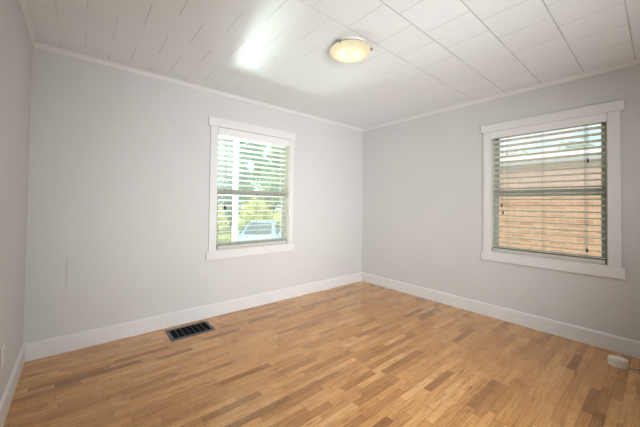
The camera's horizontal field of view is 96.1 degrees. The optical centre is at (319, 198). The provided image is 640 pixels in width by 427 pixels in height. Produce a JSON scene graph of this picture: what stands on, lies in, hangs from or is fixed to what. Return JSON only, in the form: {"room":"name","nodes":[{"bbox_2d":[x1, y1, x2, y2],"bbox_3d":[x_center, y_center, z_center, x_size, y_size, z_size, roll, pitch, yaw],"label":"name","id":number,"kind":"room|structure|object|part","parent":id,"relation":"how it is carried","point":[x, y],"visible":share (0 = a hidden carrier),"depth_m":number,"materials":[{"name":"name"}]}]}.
{"room":"empty bedroom","nodes":[
{"label":"empty bedroom","id":0,"kind":"room"},
{"bbox_2d":[0,0,31,400],"bbox_3d":[-0.641,-0.006,0.175,0.160,2.440,5.460,2,-1,-40],"label":"wall","id":1,"kind":"structure","parent":0,"point":[15,42],"depth_m":1.70,"materials":[{"name":"grey paint"}]},
{"bbox_2d":[0,341,4,370],"bbox_3d":[-1.718,0.852,1.558,0.009,0.128,0.080,2,-1,-40],"label":"wall outlet","id":2,"kind":"object","parent":1,"relation":"attached to","point":[2,361],"visible":1,"depth_m":1.54,"materials":[{"name":"white plastic"}]},
{"bbox_2d":[0,344,24,426],"bbox_3d":[-1.051,1.152,0.759,0.015,0.136,3.700,2,-1,-40],"label":"baseboard","id":3,"kind":"structure","parent":1,"relation":"attached to","point":[9,391],"depth_m":1.74,"materials":[{"name":"white paint"}]},
{"bbox_2d":[19,0,36,45],"bbox_3d":[-1.019,-1.202,0.809,0.024,0.034,3.700,2,-1,-40],"label":"trim","id":4,"kind":"structure","parent":1,"relation":"attached to","point":[23,5],"depth_m":1.93,"materials":[{"name":"white paint"}]},
{"bbox_2d":[23,47,362,343],"bbox_3d":[-0.763,0.059,3.533,3.974,2.440,0.160,2,-1,-40],"label":"wall","id":5,"kind":"structure","parent":0,"point":[117,229],"depth_m":2.68,"materials":[{"name":"grey paint"}]},
{"bbox_2d":[24,272,361,361],"bbox_3d":[-0.782,1.208,3.391,3.814,0.136,0.015,2,-1,-40],"label":"baseboard","id":6,"kind":"structure","parent":5,"relation":"attached to","point":[52,346],"depth_m":2.78,"materials":[{"name":"white paint"}]},
{"bbox_2d":[32,42,362,130],"bbox_3d":[-0.751,-1.146,3.435,3.814,0.034,0.024,2,-1,-40],"label":"trim","id":7,"kind":"structure","parent":5,"relation":"attached to","point":[37,45],"depth_m":2.83,"materials":[{"name":"white paint"}]},
{"bbox_2d":[206,116,295,260],"bbox_3d":[-0.815,-0.100,3.474,1.128,1.534,0.186,2,-1,-40],"label":"window","id":8,"kind":"structure","parent":5,"relation":"in","point":[212,253],"depth_m":3.38,"materials":[{"name":"white paint"}]},
{"bbox_3d":[-1.149,-0.112,3.093,0.079,1.346,0.020,2,-1,-40],"label":"casing","id":9,"kind":"part","parent":8,"relation":"part of","materials":[{"name":"white paint"}]},
{"bbox_3d":[-0.772,0.619,3.399,1.128,0.094,0.026,2,-1,-40],"label":"casing","id":10,"kind":"part","parent":8,"relation":"part of","materials":[{"name":"white paint"}]},
{"bbox_3d":[-0.841,-0.401,3.525,0.918,0.727,0.030,2,-1,-40],"label":"sash","id":11,"kind":"part","parent":8,"relation":"part of","materials":[{"name":"clear glass"}]},
{"bbox_3d":[-0.827,0.239,3.486,0.918,0.653,0.030,2,-1,-40],"label":"sash","id":12,"kind":"part","parent":8,"relation":"part of","materials":[{"name":"clear glass"}]},
{"bbox_3d":[-0.812,-0.056,3.478,0.914,0.067,0.005,2,-1,-40],"label":"meeting rail","id":13,"kind":"part","parent":8,"relation":"part of","materials":[{"name":"grey paint"}]},
{"bbox_3d":[-0.754,-0.820,3.427,1.128,0.094,0.026,2,-1,-40],"label":"head casing","id":14,"kind":"part","parent":8,"relation":"part of","materials":[{"name":"white paint"}]},
{"bbox_2d":[216,127,289,248],"bbox_3d":[-0.783,-0.104,3.446,0.929,1.333,0.088,2,-1,-40],"label":"window blind","id":15,"kind":"object","parent":8,"relation":"attached to","point":[224,132],"visible":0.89,"depth_m":3.41,"materials":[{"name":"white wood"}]},
{"bbox_3d":[-1.048,-0.312,3.179,0.005,0.780,0.003,1,-1,-26],"label":"pull cord","id":16,"kind":"part","parent":15,"relation":"part of","materials":[{"name":"white fabric"}]},
{"bbox_3d":[-1.018,-0.086,3.260,0.003,1.228,0.069,2,-1,-40],"label":"ladder cord","id":17,"kind":"part","parent":15,"relation":"part of","materials":[{"name":"white fabric"}]},
{"bbox_3d":[-0.797,0.546,3.440,0.892,0.034,0.060,2,-1,-40],"label":"rail","id":18,"kind":"part","parent":15,"relation":"part of","materials":[{"name":"white plastic"}]},
{"bbox_3d":[-0.773,-0.079,3.466,0.003,1.228,0.069,2,-1,-40],"label":"ladder cord","id":19,"kind":"part","parent":15,"relation":"part of","materials":[{"name":"white fabric"}]},
{"bbox_3d":[-0.378,-0.089,3.741,0.067,1.346,0.020,2,-1,-40],"label":"casing","id":20,"kind":"part","parent":8,"relation":"part of","materials":[{"name":"white paint"}]},
{"bbox_2d":[3,281,639,426],"bbox_3d":[0.865,1.317,1.427,4.134,0.120,5.460,2,-1,-40],"label":"floor","id":21,"kind":"structure","parent":0,"point":[361,353],"depth_m":2.04,"materials":[{"name":"brown wood"}]},
{"bbox_2d":[165,321,215,341],"bbox_3d":[-1.235,1.255,2.741,0.389,0.005,0.264,2,-1,-40],"label":"floor vent","id":22,"kind":"object","parent":21,"relation":"in","point":[179,333],"visible":1,"depth_m":2.73,"materials":[{"name":"grey metal"}]},
{"bbox_2d":[608,355,639,369],"bbox_3d":[2.580,1.260,2.111,0.715,0.062,0.132,0,-1,25],"label":"cable box","id":23,"kind":"object","parent":21,"relation":"on","point":[616,361],"visible":1,"depth_m":2.19,"materials":[{"name":"beige plastic"}]},
{"bbox_3d":[2.296,1.242,2.214,0.088,0.029,0.091,1,-1,-9],"label":"lid","id":24,"kind":"part","parent":23,"relation":"part of","materials":[{"name":"beige plastic"}]},
{"bbox_2d":[26,0,639,128],"bbox_3d":[0.896,-1.242,1.478,4.134,0.120,5.460,2,-1,-40],"label":"ceiling","id":25,"kind":"structure","parent":0,"point":[426,56],"depth_m":2.18,"materials":[{"name":"white paint"}]},
{"bbox_2d":[330,37,372,62],"bbox_3d":[0.225,-1.133,2.218,0.324,0.084,0.320,2,-1,-40],"label":"ceiling light","id":26,"kind":"object","parent":25,"relation":"attached to","point":[346,49],"visible":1,"depth_m":2.15,"materials":[{"name":"beige glass"}]},
{"bbox_2d":[362,64,639,340],"bbox_3d":[1.938,0.087,3.282,0.160,2.440,3.700,2,-1,-40],"label":"wall","id":27,"kind":"structure","parent":0,"point":[422,203],"depth_m":3.35,"materials":[{"name":"grey paint"}]},
{"bbox_2d":[362,272,639,358],"bbox_3d":[1.857,1.236,3.203,0.015,0.136,3.700,2,-1,-40],"label":"baseboard","id":28,"kind":"structure","parent":27,"relation":"attached to","point":[614,343],"depth_m":2.94,"materials":[{"name":"white paint"}]},
{"bbox_2d":[363,59,639,131],"bbox_3d":[1.882,-1.118,3.247,0.024,0.034,3.700,2,-1,-40],"label":"trim","id":29,"kind":"structure","parent":27,"relation":"attached to","point":[634,62],"depth_m":2.98,"materials":[{"name":"white paint"}]},
{"bbox_2d":[481,99,625,279],"bbox_3d":[2.256,-0.073,2.889,0.186,1.512,1.123,2,-1,-40],"label":"window","id":30,"kind":"structure","parent":27,"relation":"in","point":[613,268],"depth_m":2.65,"materials":[{"name":"white paint"}]},
{"bbox_3d":[1.873,-0.075,3.224,0.020,1.330,0.068,2,-1,-40],"label":"casing","id":31,"kind":"part","parent":30,"relation":"part of","materials":[{"name":"white paint"}]},
{"bbox_2d":[490,113,606,263],"bbox_3d":[2.220,-0.083,2.866,0.088,1.320,0.922,2,-1,-40],"label":"window blind","id":32,"kind":"object","parent":30,"relation":"attached to","point":[598,118],"visible":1,"depth_m":2.80,"materials":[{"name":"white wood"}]},
{"bbox_3d":[2.232,-0.699,2.882,0.058,0.048,0.869,2,-1,-40],"label":"head rail","id":33,"kind":"part","parent":32,"relation":"part of","materials":[{"name":"white plastic"}]},
{"bbox_3d":[2.219,0.560,2.859,0.060,0.034,0.885,2,-1,-40],"label":"rail","id":34,"kind":"part","parent":32,"relation":"part of","materials":[{"name":"white plastic"}]},
{"bbox_3d":[2.428,-0.066,2.632,0.069,1.226,0.003,2,-1,-40],"label":"ladder cord","id":35,"kind":"part","parent":32,"relation":"part of","materials":[{"name":"white fabric"}]},
{"bbox_3d":[2.253,-0.058,2.894,0.005,0.067,0.907,2,-1,-40],"label":"meeting rail","id":36,"kind":"part","parent":30,"relation":"part of","materials":[{"name":"grey paint"}]},
{"bbox_3d":[2.264,0.246,2.900,0.030,0.670,0.911,2,-1,-40],"label":"sash","id":37,"kind":"part","parent":30,"relation":"part of","materials":[{"name":"clear glass"}]},
{"bbox_3d":[2.297,-0.385,2.934,0.030,0.695,0.911,2,-1,-40],"label":"sash","id":38,"kind":"part","parent":30,"relation":"part of","materials":[{"name":"clear glass"}]},
{"bbox_3d":[2.203,-0.787,2.852,0.026,0.087,1.123,2,-1,-40],"label":"head casing","id":39,"kind":"part","parent":30,"relation":"part of","materials":[{"name":"white paint"}]},
{"bbox_3d":[2.186,0.634,2.823,0.026,0.095,1.123,2,-1,-40],"label":"casing","id":40,"kind":"part","parent":30,"relation":"part of","materials":[{"name":"white paint"}]},
{"bbox_3d":[2.517,-0.082,2.458,0.020,1.330,0.079,2,-1,-40],"label":"casing","id":41,"kind":"part","parent":30,"relation":"part of","materials":[{"name":"white paint"}]},
{"bbox_2d":[506,147,527,154],"bbox_3d":[9.151,0.014,15.182,3.788,5.250,4.068,2,-1,-40],"label":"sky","id":42,"kind":"structure","parent":0,"point":[509,147],"depth_m":14.30,"materials":[{"name":"white"}]},
{"label":"outside","id":43,"kind":"structure","parent":0,"visible":0},
{"bbox_2d":[218,211,280,242],"bbox_3d":[-15.426,2.603,23.739,120.000,0.200,130.000,2,-1,-40],"label":"ground","id":44,"kind":"structure","parent":43,"point":[225,239],"depth_m":24.24,"materials":[{"name":"green plant"}]},
{"bbox_2d":[218,207,226,228],"bbox_3d":[-6.490,0.976,15.447,2.627,2.960,2.778,2,-1,-40],"label":"shrub","id":45,"kind":"object","parent":44,"relation":"on","point":[219,214],"visible":0.04,"depth_m":15.14,"materials":[{"name":"green plant"}]},
{"bbox_2d":[217,135,244,231],"bbox_3d":[-7.513,-2.527,21.485,4.896,10.174,6.201,0,-1,33],"label":"tree","id":46,"kind":"object","parent":44,"relation":"on","point":[222,139],"visible":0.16,"depth_m":21.36,"materials":[{"name":"green plant"}]},
{"bbox_2d":[232,141,238,240],"bbox_3d":[-1.739,0.564,5.869,0.170,3.500,0.170,2,-1,-40],"label":"porch post","id":47,"kind":"object","parent":44,"relation":"on","point":[235,223],"visible":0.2,"depth_m":5.85,"materials":[{"name":"white paint"}]},
{"bbox_2d":[218,139,266,225],"bbox_3d":[-8.785,-2.171,28.822,5.784,9.723,6.437,2,-1,-40],"label":"tree","id":48,"kind":"object","parent":44,"relation":"on","point":[251,144],"visible":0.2,"depth_m":28.24,"materials":[{"name":"green plant"}]},
{"bbox_2d":[238,197,274,224],"bbox_3d":[-4.014,1.217,17.929,2.607,2.636,2.781,2,-1,-40],"label":"shrub","id":49,"kind":"object","parent":44,"relation":"on","point":[256,198],"visible":0.69,"depth_m":17.48,"materials":[{"name":"green plant"}]},
{"bbox_2d":[250,146,280,217],"bbox_3d":[-2.726,-1.778,25.036,5.625,8.934,5.800,0,-2,44],"label":"tree","id":50,"kind":"object","parent":44,"relation":"on","point":[272,147],"visible":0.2,"depth_m":23.79,"materials":[{"name":"green plant"}]},
{"bbox_2d":[499,145,601,256],"bbox_3d":[6.559,0.647,4.744,3.400,3.490,12.000,2,-1,-40],"label":"brick house","id":51,"kind":"structure","parent":44,"relation":"on","point":[588,170],"depth_m":5.19,"materials":[{"name":"beige brick"}]},
{"bbox_2d":[558,137,593,149],"bbox_3d":[10.649,-0.138,10.684,3.321,5.410,3.744,2,-1,-40],"label":"tree","id":52,"kind":"object","parent":44,"relation":"on","point":[577,145],"visible":0.02,"depth_m":10.66,"materials":[{"name":"green plant"}]},
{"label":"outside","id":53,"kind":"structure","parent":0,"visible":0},
{"bbox_3d":[-1.902,2.520,12.310,22.000,0.040,6.700,2,-1,-40],"label":"driveway","id":54,"kind":"object","parent":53,"visible":0},
{"bbox_2d":[238,220,279,241],"bbox_3d":[-2.671,1.773,13.166,2.040,1.470,4.055,1,-1,-2],"label":"car","id":55,"kind":"object","parent":54,"relation":"on","point":[270,232],"visible":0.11,"depth_m":12.39,"materials":[{"name":"blue paint"}]}
]}

